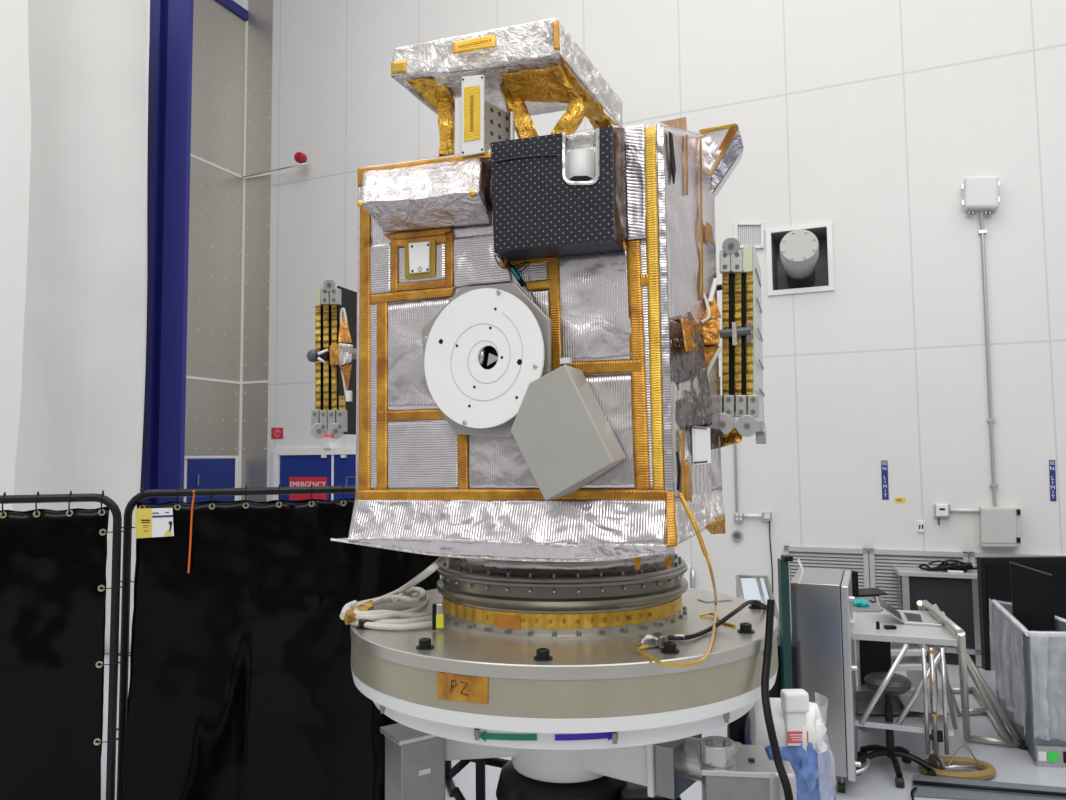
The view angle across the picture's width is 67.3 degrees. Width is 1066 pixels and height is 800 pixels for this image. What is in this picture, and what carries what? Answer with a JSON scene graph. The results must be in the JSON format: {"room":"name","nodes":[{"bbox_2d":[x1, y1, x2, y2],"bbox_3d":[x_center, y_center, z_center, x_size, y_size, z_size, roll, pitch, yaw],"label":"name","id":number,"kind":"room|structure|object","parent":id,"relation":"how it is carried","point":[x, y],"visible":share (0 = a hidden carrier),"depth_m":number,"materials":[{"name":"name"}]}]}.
{"room":"clean room","nodes":[
{"label":"clean room","id":0,"kind":"room"},
{"bbox_2d":[0,0,244,510],"bbox_3d":[-6.630,-3.828,7.339,0.050,13.000,11.050,-2,-4,23],"label":"wall","id":1,"kind":"structure","parent":0,"point":[14,28],"depth_m":8.97,"materials":[{"name":"white paint"}]},
{"bbox_2d":[13,0,149,652],"bbox_3d":[-5.615,-1.303,9.002,2.478,8.136,0.266,-1,-4,0],"label":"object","id":2,"kind":"object","parent":1,"relation":"hanging from","point":[81,405],"visible":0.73,"depth_m":9.02,"materials":[{"name":"grey paint"}]},
{"bbox_2d":[186,458,238,503],"bbox_3d":[-4.585,1.897,11.483,0.060,2.113,0.950,-2,-4,23],"label":"door","id":3,"kind":"structure","parent":1,"relation":"in","point":[201,473],"depth_m":11.51,"materials":[{"name":"blue paint"}]},
{"bbox_2d":[185,0,244,455],"bbox_3d":[-4.823,-2.587,11.409,0.012,6.788,1.888,-2,-4,23],"label":"wall panel","id":4,"kind":"object","parent":1,"relation":"attached to","point":[221,31],"depth_m":11.75,"materials":[{"name":"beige metal"}]},
{"bbox_2d":[184,0,270,500],"bbox_3d":[-4.593,-3.567,11.381,0.530,13.000,1.900,-2,-4,23],"label":"trim","id":5,"kind":"structure","parent":1,"relation":"attached to","point":[241,382],"depth_m":12.15,"materials":[{"name":"white paint"}]},
{"bbox_2d":[215,0,247,20],"bbox_3d":[-4.842,-6.053,11.644,0.050,0.160,1.888,-2,-4,23],"label":"trim","id":6,"kind":"structure","parent":1,"relation":"attached to","point":[231,5],"depth_m":12.25,"materials":[{"name":"blue paint"}]},
{"bbox_2d":[195,44,270,448],"bbox_3d":[-4.500,-2.221,11.913,0.993,5.902,0.396,2,-5,-37],"label":"trim","id":7,"kind":"structure","parent":1,"relation":"attached to","point":[203,44],"depth_m":11.91,"materials":[{"name":"white paint"}]},
{"bbox_2d":[242,152,306,177],"bbox_3d":[-3.905,-3.492,11.935,1.372,0.197,0.153,-3,-4,27],"label":"beacon","id":8,"kind":"object","parent":1,"relation":"attached to","point":[299,157],"visible":1,"depth_m":11.67,"materials":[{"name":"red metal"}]},
{"bbox_2d":[140,0,193,504],"bbox_3d":[-4.761,-3.138,10.321,0.784,12.000,0.317,-4,-5,40],"label":"steel column","id":9,"kind":"structure","parent":0,"point":[171,21],"depth_m":10.10,"materials":[{"name":"blue metal"}]},
{"bbox_2d":[100,652,1065,799],"bbox_3d":[1.026,2.518,5.337,26.000,0.100,21.000,-1,-4,0],"label":"floor","id":10,"kind":"structure","parent":0,"point":[1011,764],"depth_m":5.44,"materials":[{"name":"grey"}]},
{"bbox_2d":[0,490,124,799],"bbox_3d":[-3.215,1.479,4.385,1.744,1.929,0.500,1,-4,-16],"label":"screen","id":11,"kind":"object","parent":10,"relation":"on","point":[53,564],"visible":1,"depth_m":4.53,"materials":[{"name":"black fabric"}]},
{"bbox_2d":[117,483,455,799],"bbox_3d":[-1.483,1.495,4.959,2.014,1.940,0.602,0,-4,-15],"label":"screen","id":12,"kind":"object","parent":10,"relation":"on","point":[242,686],"visible":0.73,"depth_m":4.88,"materials":[{"name":"black fabric"}]},
{"bbox_2d":[135,508,173,538],"bbox_3d":[-2.271,0.738,4.802,0.216,0.178,0.006,0,-4,-15],"label":"card","id":13,"kind":"object","parent":12,"relation":"attached to","point":[149,522],"visible":1,"depth_m":4.80,"materials":[{"name":"white paper"}]},
{"bbox_2d":[141,512,172,522],"bbox_3d":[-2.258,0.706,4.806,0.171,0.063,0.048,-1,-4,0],"label":"print","id":14,"kind":"object","parent":13,"relation":"attached to","point":[146,517],"depth_m":4.81,"materials":[{"name":"blue"}]},
{"bbox_2d":[188,490,194,572],"bbox_3d":[-2.057,0.793,4.826,0.048,0.496,0.025,-3,-5,35],"label":"tie","id":15,"kind":"object","parent":12,"relation":"hanging from","point":[193,490],"visible":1,"depth_m":4.83,"materials":[{"name":"orange"}]},
{"bbox_2d":[380,723,444,799],"bbox_3d":[-0.455,1.801,3.082,0.285,1.047,0.260,2,-5,-34],"label":"metal box","id":16,"kind":"object","parent":10,"relation":"on","point":[414,759],"visible":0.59,"depth_m":3.05,"materials":[{"name":"metal"}]},
{"bbox_2d":[448,758,509,799],"bbox_3d":[-0.239,2.044,3.917,0.348,0.673,0.144,-1,-4,0],"label":"frame","id":17,"kind":"object","parent":10,"relation":"on","point":[496,762],"visible":0.44,"depth_m":3.87,"materials":[{"name":"black metal"}]},
{"bbox_2d":[350,588,777,799],"bbox_3d":[0.132,1.609,3.396,1.776,1.462,1.776,-1,-4,0],"label":"turntable","id":18,"kind":"object","parent":10,"relation":"on","point":[586,719],"visible":0.73,"depth_m":2.73,"materials":[{"name":"white paint"}]},
{"bbox_2d":[340,556,448,629],"bbox_3d":[-0.581,0.752,3.277,0.406,0.304,0.814,1,-4,-18],"label":"cable bundle","id":19,"kind":"object","parent":18,"relation":"on","point":[354,611],"visible":0.96,"depth_m":3.19,"materials":[{"name":"white plastic"},{"name":"gold tape"}]},
{"bbox_2d":[432,603,443,629],"bbox_3d":[-0.366,0.836,3.085,0.044,0.100,0.022,-1,-4,0],"label":"gauge","id":20,"kind":"object","parent":18,"relation":"on","point":[437,619],"visible":1,"depth_m":3.08,"materials":[{"name":"yellow paint"}]},
{"bbox_2d":[436,547,687,639],"bbox_3d":[0.123,0.757,3.455,1.076,0.310,1.076,-1,-4,0],"label":"adapter","id":21,"kind":"object","parent":18,"relation":"on","point":[498,598],"visible":0.76,"depth_m":3.00,"materials":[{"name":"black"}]},
{"bbox_2d":[307,18,765,569],"bbox_3d":[-0.117,-0.345,3.442,2.084,2.038,1.323,-2,-4,19],"label":"satellite","id":22,"kind":"object","parent":21,"relation":"on","point":[522,363],"visible":0.99,"depth_m":2.88,"materials":[{"name":"metal"}]},
{"bbox_2d":[363,175,383,230],"bbox_3d":[-0.610,-0.778,3.061,0.087,0.251,0.179,0,-4,-12],"label":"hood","id":23,"kind":"object","parent":22,"relation":"attached to","point":[373,185],"depth_m":3.01,"materials":[{"name":"metal"}]},
{"bbox_2d":[362,158,489,231],"bbox_3d":[-0.415,-0.780,2.971,0.513,0.268,0.338,-1,-4,0],"label":"hood","id":24,"kind":"object","parent":22,"relation":"attached to","point":[430,194],"depth_m":2.95,"materials":[{"name":"silver metal"}]},
{"bbox_2d":[470,95,472,130],"bbox_3d":[-0.228,-1.065,2.972,0.013,0.137,0.002,-2,-4,22],"label":"print","id":25,"kind":"object","parent":22,"relation":"attached to","point":[471,96],"depth_m":2.97,"materials":[{"name":"orange"}]},
{"bbox_2d":[479,159,490,222],"bbox_3d":[-0.176,-0.781,2.884,0.039,0.250,0.163,-1,-4,0],"label":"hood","id":26,"kind":"object","parent":22,"relation":"attached to","point":[484,164],"depth_m":2.94,"materials":[{"name":"silver"}]},
{"bbox_2d":[391,18,621,127],"bbox_3d":[-0.093,-1.245,3.234,0.933,0.273,0.740,-1,-4,0],"label":"instrument","id":27,"kind":"object","parent":22,"relation":"on","point":[535,68],"depth_m":3.03,"materials":[{"name":"silver metal"}]},
{"bbox_2d":[348,500,666,543],"bbox_3d":[-0.123,0.430,2.838,1.212,0.158,0.064,-2,-4,20],"label":"blanket","id":28,"kind":"object","parent":22,"relation":"on","point":[372,521],"depth_m":2.82,"materials":[{"name":"metal"}]},
{"bbox_2d":[356,125,720,496],"bbox_3d":[0.013,-0.314,3.329,1.411,1.407,1.216,-1,-4,0],"label":"blanket","id":29,"kind":"object","parent":22,"relation":"on","point":[466,320],"depth_m":2.86,"materials":[{"name":"metal"}]},
{"bbox_2d":[657,124,721,490],"bbox_3d":[0.576,-0.353,2.914,0.282,1.391,0.372,-1,-4,0],"label":"blanket","id":30,"kind":"object","parent":22,"relation":"on","point":[689,164],"depth_m":2.87,"materials":[{"name":"metal"}]},
{"bbox_2d":[669,312,711,429],"bbox_3d":[0.571,-0.104,2.863,0.040,0.428,0.334,-4,-5,39],"label":"blanket","id":31,"kind":"object","parent":22,"relation":"on","point":[691,399],"depth_m":2.83,"materials":[{"name":"metal"}]},
{"bbox_2d":[637,492,735,666],"bbox_3d":[0.627,0.601,2.969,0.249,0.544,0.963,-3,-5,29],"label":"wire loop","id":32,"kind":"object","parent":18,"relation":"on","point":[691,517],"visible":0.98,"depth_m":2.65,"materials":[{"name":"plastic"}]},
{"bbox_2d":[637,600,766,647],"bbox_3d":[0.855,0.970,3.377,0.210,0.273,1.714,-3,-5,32],"label":"cable","id":33,"kind":"object","parent":18,"relation":"on","point":[656,639],"visible":0.88,"depth_m":2.87,"materials":[{"name":"black plastic"}]},
{"bbox_2d":[761,599,793,799],"bbox_3d":[0.872,1.493,2.777,0.152,1.538,0.246,-4,-5,37],"label":"cable","id":34,"kind":"object","parent":18,"relation":"hanging from","point":[788,795],"visible":1,"depth_m":2.79,"materials":[{"name":"black plastic"}]},
{"bbox_2d":[619,782,680,799],"bbox_3d":[0.471,1.931,3.223,0.240,0.788,0.200,-1,-4,0],"label":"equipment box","id":35,"kind":"object","parent":10,"relation":"on","point":[630,791],"visible":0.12,"depth_m":3.20,"materials":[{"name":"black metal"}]},
{"bbox_2d":[697,736,796,799],"bbox_3d":[0.758,1.758,2.881,0.365,1.078,0.340,-1,-4,8],"label":"metal box","id":36,"kind":"object","parent":10,"relation":"on","point":[746,772],"visible":0.99,"depth_m":2.81,"materials":[{"name":"metal"}]},
{"bbox_2d":[735,574,779,634],"bbox_3d":[1.635,1.903,5.780,0.260,1.155,0.879,-1,-4,10],"label":"monitor","id":37,"kind":"object","parent":10,"relation":"on","point":[748,587],"visible":0.34,"depth_m":6.02,"materials":[{"name":"grey plastic"}]},
{"bbox_2d":[769,635,797,697],"bbox_3d":[1.533,1.986,5.067,0.220,0.912,0.311,-1,-4,0],"label":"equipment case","id":38,"kind":"object","parent":10,"relation":"on","point":[775,691],"visible":0.13,"depth_m":4.94,"materials":[{"name":"black plastic"}]},
{"bbox_2d":[749,689,826,752],"bbox_3d":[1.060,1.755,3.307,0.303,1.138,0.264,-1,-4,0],"label":"bottle","id":39,"kind":"object","parent":10,"relation":"on","point":[796,719],"visible":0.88,"depth_m":3.23,"materials":[{"name":"white plastic"}]},
{"bbox_2d":[746,732,837,799],"bbox_3d":[1.068,1.661,3.341,0.350,0.605,0.349,3,-5,-43],"label":"plastic wrap","id":40,"kind":"object","parent":39,"relation":"attached to","point":[814,778],"visible":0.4,"depth_m":3.21,"materials":[{"name":"blue plastic"}]},
{"bbox_2d":[777,555,803,689],"bbox_3d":[1.568,1.688,4.813,0.079,1.471,0.240,0,-4,-3],"label":"post","id":41,"kind":"object","parent":10,"relation":"on","point":[783,562],"visible":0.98,"depth_m":4.89,"materials":[{"name":"green metal"}]},
{"bbox_2d":[790,568,860,792],"bbox_3d":[1.951,1.812,5.292,0.380,1.282,0.740,-2,-4,23],"label":"cabinet","id":42,"kind":"object","parent":10,"relation":"on","point":[821,605],"visible":0.72,"depth_m":4.97,"materials":[{"name":"grey metal"}]},
{"bbox_2d":[850,612,855,622],"bbox_3d":[2.015,1.379,5.065,0.054,0.072,0.016,-1,-4,0],"label":"hook","id":43,"kind":"object","parent":42,"relation":"attached to","point":[854,618],"visible":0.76,"depth_m":5.06,"materials":[{"name":"white paint"}]},
{"bbox_2d":[847,758,869,775],"bbox_3d":[1.887,2.347,4.958,0.187,0.094,0.681,-4,-5,43],"label":"steel rail","id":44,"kind":"object","parent":42,"relation":"attached to","point":[867,765],"visible":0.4,"depth_m":5.07,"materials":[{"name":"silver metal"}]},
{"bbox_2d":[859,640,890,683],"bbox_3d":[2.648,2.095,6.267,0.300,0.840,0.040,-1,-4,0],"label":"board","id":45,"kind":"object","parent":10,"relation":"on","point":[875,656],"visible":0.14,"depth_m":6.25,"materials":[{"name":"black plastic"}]},
{"bbox_2d":[856,672,936,787],"bbox_3d":[2.339,2.139,5.275,0.515,0.620,0.524,-1,-4,0],"label":"office chair","id":46,"kind":"object","parent":10,"relation":"on","point":[898,684],"visible":0.84,"depth_m":5.24,"materials":[{"name":"black plastic"}]},
{"bbox_2d":[853,595,957,769],"bbox_3d":[2.718,2.042,6.006,0.715,0.903,2.114,-2,-4,22],"label":"work table","id":47,"kind":"object","parent":10,"relation":"on","point":[934,726],"visible":0.6,"depth_m":5.22,"materials":[{"name":"white metal"}]},
{"bbox_2d":[844,570,858,596],"bbox_3d":[2.664,1.533,6.691,0.070,0.211,0.120,-1,-4,0],"label":"monitor","id":48,"kind":"object","parent":47,"relation":"on","point":[855,590],"visible":0.58,"depth_m":6.63,"materials":[{"name":"black plastic"}]},
{"bbox_2d":[853,598,869,606],"bbox_3d":[2.555,1.584,6.241,0.123,0.072,0.114,3,-5,-41],"label":"cloth","id":49,"kind":"object","parent":47,"relation":"on","point":[860,602],"visible":0.97,"depth_m":6.21,"materials":[{"name":"teal fabric"}]},
{"bbox_2d":[859,588,887,595],"bbox_3d":[2.815,1.614,6.723,0.260,0.040,0.158,0,-4,-6],"label":"tablet","id":50,"kind":"object","parent":47,"relation":"on","point":[864,591],"visible":0.8,"depth_m":6.69,"materials":[{"name":"black plastic"}]},
{"bbox_2d":[876,621,879,628],"bbox_3d":[2.349,1.534,5.449,0.023,0.050,0.023,-1,-4,0],"label":"bottle","id":51,"kind":"object","parent":47,"relation":"on","point":[877,622],"visible":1,"depth_m":5.44,"materials":[{"name":"black plastic"}]},
{"bbox_2d":[883,625,896,628],"bbox_3d":[2.432,1.547,5.451,0.075,0.022,0.050,-1,-4,0],"label":"computer mouse","id":52,"kind":"object","parent":47,"relation":"on","point":[884,626],"visible":1,"depth_m":5.43,"materials":[{"name":"black plastic"}]},
{"bbox_2d":[856,689,950,715],"bbox_3d":[2.491,2.064,5.562,0.602,0.136,0.494,-1,-4,0],"label":"panel","id":53,"kind":"object","parent":47,"relation":"on","point":[863,699],"visible":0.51,"depth_m":5.45,"materials":[{"name":"grey metal"}]},
{"bbox_2d":[856,684,953,736],"bbox_3d":[2.558,2.160,5.653,0.656,0.035,0.981,-2,-4,23],"label":"shelf","id":54,"kind":"object","parent":47,"relation":"attached to","point":[912,723],"depth_m":5.25,"materials":[{"name":"silver metal"}]},
{"bbox_2d":[876,596,941,626],"bbox_3d":[2.667,1.505,5.723,0.433,0.136,0.394,-2,-4,13],"label":"open laptop","id":55,"kind":"object","parent":47,"relation":"on","point":[924,619],"visible":0.99,"depth_m":5.66,"materials":[{"name":"silver metal"}]},
{"bbox_2d":[890,642,927,686],"bbox_3d":[3.090,2.202,6.861,0.420,0.700,0.350,-1,-4,0],"label":"shelf","id":56,"kind":"object","parent":10,"relation":"on","point":[911,662],"visible":0.14,"depth_m":6.76,"materials":[{"name":"silver metal"}]},
{"bbox_2d":[890,642,926,655],"bbox_3d":[3.089,2.132,6.866,0.420,0.050,0.350,-1,-4,0],"label":"drawer","id":57,"kind":"object","parent":56,"relation":"on","point":[914,649],"depth_m":6.72,"materials":[{"name":"white paint"}]},
{"bbox_2d":[891,656,927,670],"bbox_3d":[3.090,2.252,6.857,0.420,0.050,0.350,-1,-4,0],"label":"drawer","id":58,"kind":"object","parent":56,"relation":"on","point":[908,663],"depth_m":6.73,"materials":[{"name":"white paint"}]},
{"bbox_2d":[893,567,981,666],"bbox_3d":[4.338,2.161,7.968,1.327,0.890,0.350,-2,-4,23],"label":"bench","id":59,"kind":"object","parent":10,"relation":"on","point":[955,595],"visible":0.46,"depth_m":7.93,"materials":[{"name":"grey metal"}]},
{"bbox_2d":[918,559,976,572],"bbox_3d":[4.186,1.668,8.066,0.547,0.113,0.261,-2,-4,24],"label":"tangled cables","id":60,"kind":"object","parent":59,"relation":"on","point":[953,567],"visible":0.99,"depth_m":7.99,"materials":[{"name":"black plastic"}]},
{"bbox_2d":[919,745,995,779],"bbox_3d":[2.771,2.354,5.233,0.478,0.173,0.318,-1,-4,0],"label":"coiled hose","id":61,"kind":"object","parent":10,"relation":"on","point":[987,771],"visible":0.73,"depth_m":5.23,"materials":[{"name":"brown rubber"}]},
{"bbox_2d":[917,600,1026,749],"bbox_3d":[3.271,2.004,6.023,0.668,0.973,2.243,-2,-4,20],"label":"stand","id":62,"kind":"object","parent":10,"relation":"on","point":[992,707],"visible":0.91,"depth_m":5.68,"materials":[{"name":"silver metal"}]},
{"bbox_2d":[911,774,1065,799],"bbox_3d":[2.823,2.389,4.847,1.036,0.052,0.360,-2,-4,15],"label":"ramp","id":63,"kind":"object","parent":10,"relation":"on","point":[923,786],"visible":1,"depth_m":4.90,"materials":[{"name":"grey metal"}]},
{"bbox_2d":[977,556,1065,691],"bbox_3d":[4.417,1.940,6.838,1.183,1.192,0.400,-1,-4,0],"label":"partition","id":64,"kind":"object","parent":10,"relation":"on","point":[993,573],"visible":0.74,"depth_m":6.80,"materials":[{"name":"black fabric"}]},
{"bbox_2d":[992,600,1065,767],"bbox_3d":[3.651,2.035,5.952,0.530,0.895,1.322,-1,-4,8],"label":"partition panel","id":65,"kind":"object","parent":10,"relation":"on","point":[1030,665],"visible":1,"depth_m":5.40,"materials":[{"name":"white"}]},
{"bbox_2d":[1010,562,1055,631],"bbox_3d":[3.741,1.510,5.997,0.059,0.557,0.325,2,-5,-31],"label":"board","id":66,"kind":"object","parent":65,"relation":"in","point":[1031,589],"visible":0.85,"depth_m":5.98,"materials":[{"name":"black plastic"}]},
{"bbox_2d":[267,0,1065,612],"bbox_3d":[1.667,-3.744,9.781,13.310,13.000,0.040,-2,-4,23],"label":"wall","id":67,"kind":"structure","parent":0,"point":[868,118],"depth_m":8.87,"materials":[{"name":"white paint"}]},
{"bbox_2d":[241,0,272,500],"bbox_3d":[-4.221,-3.510,12.247,0.525,13.000,0.012,-2,-4,23],"label":"trim","id":68,"kind":"structure","parent":67,"relation":"attached to","point":[260,12],"depth_m":12.15,"materials":[{"name":"silver metal"}]},
{"bbox_2d":[271,428,282,438],"bbox_3d":[-3.773,0.490,11.795,0.219,0.167,0.009,-2,-4,23],"label":"sign","id":69,"kind":"object","parent":67,"relation":"attached to","point":[276,433],"visible":1,"depth_m":11.79,"materials":[{"name":"red plastic"}]},
{"bbox_2d":[272,447,355,500],"bbox_3d":[-2.738,1.792,11.228,2.300,2.249,0.085,-2,-4,23],"label":"door","id":70,"kind":"structure","parent":67,"relation":"in","point":[301,467],"depth_m":11.45,"materials":[{"name":"blue paint"}]},
{"bbox_2d":[324,443,333,448],"bbox_3d":[-2.899,0.683,11.367,0.120,0.140,0.090,-2,-4,23],"label":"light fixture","id":71,"kind":"object","parent":67,"relation":"attached to","point":[326,445],"visible":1,"depth_m":11.33,"materials":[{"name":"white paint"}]},
{"bbox_2d":[683,566,694,587],"bbox_3d":[1.803,2.083,9.277,0.152,0.304,0.080,-2,-4,23],"label":"utility box","id":72,"kind":"object","parent":67,"relation":"attached to","point":[689,574],"visible":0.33,"depth_m":9.24,"materials":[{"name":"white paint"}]},
{"bbox_2d":[733,417,737,511],"bbox_3d":[2.315,0.638,9.164,0.031,1.280,0.030,-2,-4,22],"label":"pipe","id":73,"kind":"object","parent":67,"relation":"attached to","point":[734,420],"visible":0.71,"depth_m":9.14,"materials":[{"name":"silver metal"}]},
{"bbox_2d":[731,530,742,541],"bbox_3d":[2.326,1.549,9.116,0.132,0.132,0.030,-2,-4,23],"label":"port","id":74,"kind":"object","parent":67,"relation":"attached to","point":[736,535],"visible":1,"depth_m":9.11,"materials":[{"name":"silver metal"}]},
{"bbox_2d":[734,513,742,521],"bbox_3d":[2.338,1.334,9.100,0.101,0.104,0.075,-2,-4,23],"label":"junction box","id":75,"kind":"object","parent":67,"relation":"attached to","point":[738,517],"visible":1,"depth_m":9.07,"materials":[{"name":"silver metal"}]},
{"bbox_2d":[735,222,763,248],"bbox_3d":[2.505,-1.907,9.260,0.330,0.338,0.040,-2,-4,23],"label":"air vent","id":76,"kind":"object","parent":67,"relation":"in","point":[756,229],"visible":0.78,"depth_m":9.25,"materials":[{"name":"white metal"}]},
{"bbox_2d":[743,514,761,517],"bbox_3d":[2.489,1.309,9.046,0.213,0.042,0.040,-2,-4,23],"label":"horizontal pipe","id":77,"kind":"object","parent":67,"relation":"attached to","point":[744,515],"visible":1,"depth_m":9.03,"materials":[{"name":"white metal"}]},
{"bbox_2d":[762,512,773,594],"bbox_3d":[2.629,1.739,8.947,0.101,0.973,0.081,-2,-4,23],"label":"junction box","id":78,"kind":"object","parent":67,"relation":"attached to","point":[766,516],"visible":0.96,"depth_m":8.94,"materials":[{"name":"silver metal"}]},
{"bbox_2d":[780,229,818,288],"bbox_3d":[3.054,-1.589,9.142,0.412,0.555,0.910,-2,-4,20],"label":"air duct","id":79,"kind":"object","parent":67,"relation":"attached to","point":[799,249],"visible":1,"depth_m":8.81,"materials":[{"name":"metal"}]},
{"bbox_2d":[771,227,828,289],"bbox_3d":[3.122,-1.575,9.298,0.606,0.673,0.552,-2,-4,23],"label":"recess","id":80,"kind":"object","parent":67,"relation":"attached to","point":[779,276],"depth_m":9.47,"materials":[{"name":"grey metal"}]},
{"bbox_2d":[766,221,833,295],"bbox_3d":[3.009,-1.592,9.032,0.712,0.779,0.025,-2,-4,23],"label":"trim","id":81,"kind":"structure","parent":67,"relation":"attached to","point":[828,224],"depth_m":9.02,"materials":[{"name":"white paint"}]},
{"bbox_2d":[784,546,869,621],"bbox_3d":[3.195,2.143,8.690,0.860,1.070,0.060,-2,-4,23],"label":"air vent","id":82,"kind":"object","parent":67,"relation":"in","point":[856,559],"visible":0.29,"depth_m":8.69,"materials":[{"name":"grey metal"}]},
{"bbox_2d":[881,461,888,499],"bbox_3d":[3.765,0.856,8.558,0.067,0.416,0.009,-2,-4,23],"label":"sign","id":83,"kind":"object","parent":67,"relation":"attached to","point":[884,464],"visible":1,"depth_m":8.56,"materials":[{"name":"blue plastic"}]},
{"bbox_2d":[894,498,905,502],"bbox_3d":[3.895,1.062,8.491,0.108,0.054,0.007,-2,-4,23],"label":"sticker","id":84,"kind":"object","parent":67,"relation":"attached to","point":[896,500],"visible":1,"depth_m":8.49,"materials":[{"name":"yellow"}]},
{"bbox_2d":[869,549,968,609],"bbox_3d":[4.029,2.110,8.337,0.934,1.070,0.060,-2,-4,23],"label":"air vent","id":85,"kind":"object","parent":67,"relation":"in","point":[883,577],"visible":0.16,"depth_m":8.43,"materials":[{"name":"grey metal"}]},
{"bbox_2d":[918,521,924,531],"bbox_3d":[4.070,1.325,8.390,0.071,0.121,0.024,-2,-4,23],"label":"outlet","id":86,"kind":"object","parent":67,"relation":"attached to","point":[921,524],"visible":1,"depth_m":8.38,"materials":[{"name":"white paint"}]},
{"bbox_2d":[934,504,949,524],"bbox_3d":[4.242,1.186,8.293,0.150,0.222,0.084,-2,-4,23],"label":"junction box","id":87,"kind":"object","parent":67,"relation":"attached to","point":[940,510],"visible":1,"depth_m":8.27,"materials":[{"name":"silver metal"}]},
{"bbox_2d":[950,508,979,512],"bbox_3d":[4.436,1.135,8.227,0.273,0.040,0.036,-2,-4,23],"label":"pipe","id":88,"kind":"object","parent":67,"relation":"attached to","point":[951,509],"visible":1,"depth_m":8.21,"materials":[{"name":"white metal"}]},
{"bbox_2d":[961,176,999,214],"bbox_3d":[4.643,-2.122,8.309,0.345,0.420,0.140,-2,-4,23],"label":"box","id":89,"kind":"object","parent":67,"relation":"attached to","point":[981,193],"visible":1,"depth_m":8.25,"materials":[{"name":"white plastic"}]},
{"bbox_2d":[978,212,997,505],"bbox_3d":[4.675,-0.437,8.211,0.082,3.035,0.082,-2,-4,23],"label":"conduit","id":90,"kind":"object","parent":67,"relation":"attached to","point":[981,231],"visible":1,"depth_m":8.21,"materials":[{"name":"silver metal"}]},
{"bbox_2d":[980,507,1020,546],"bbox_3d":[4.695,1.275,8.040,0.362,0.391,0.185,-2,-4,23],"label":"electrical box","id":91,"kind":"object","parent":67,"relation":"attached to","point":[999,526],"visible":1,"depth_m":7.98,"materials":[{"name":"grey paint"}]},
{"bbox_2d":[969,552,1065,569],"bbox_3d":[4.891,2.075,7.972,0.920,1.070,0.060,-2,-4,23],"label":"air vent","id":92,"kind":"object","parent":67,"relation":"in","point":[973,556],"visible":0.1,"depth_m":8.08,"materials":[{"name":"grey"}]},
{"bbox_2d":[1049,460,1055,500],"bbox_3d":[5.173,0.801,7.962,0.059,0.407,0.009,-2,-4,23],"label":"sign","id":93,"kind":"object","parent":67,"relation":"attached to","point":[1052,473],"visible":1,"depth_m":7.96,"materials":[{"name":"blue plastic"}]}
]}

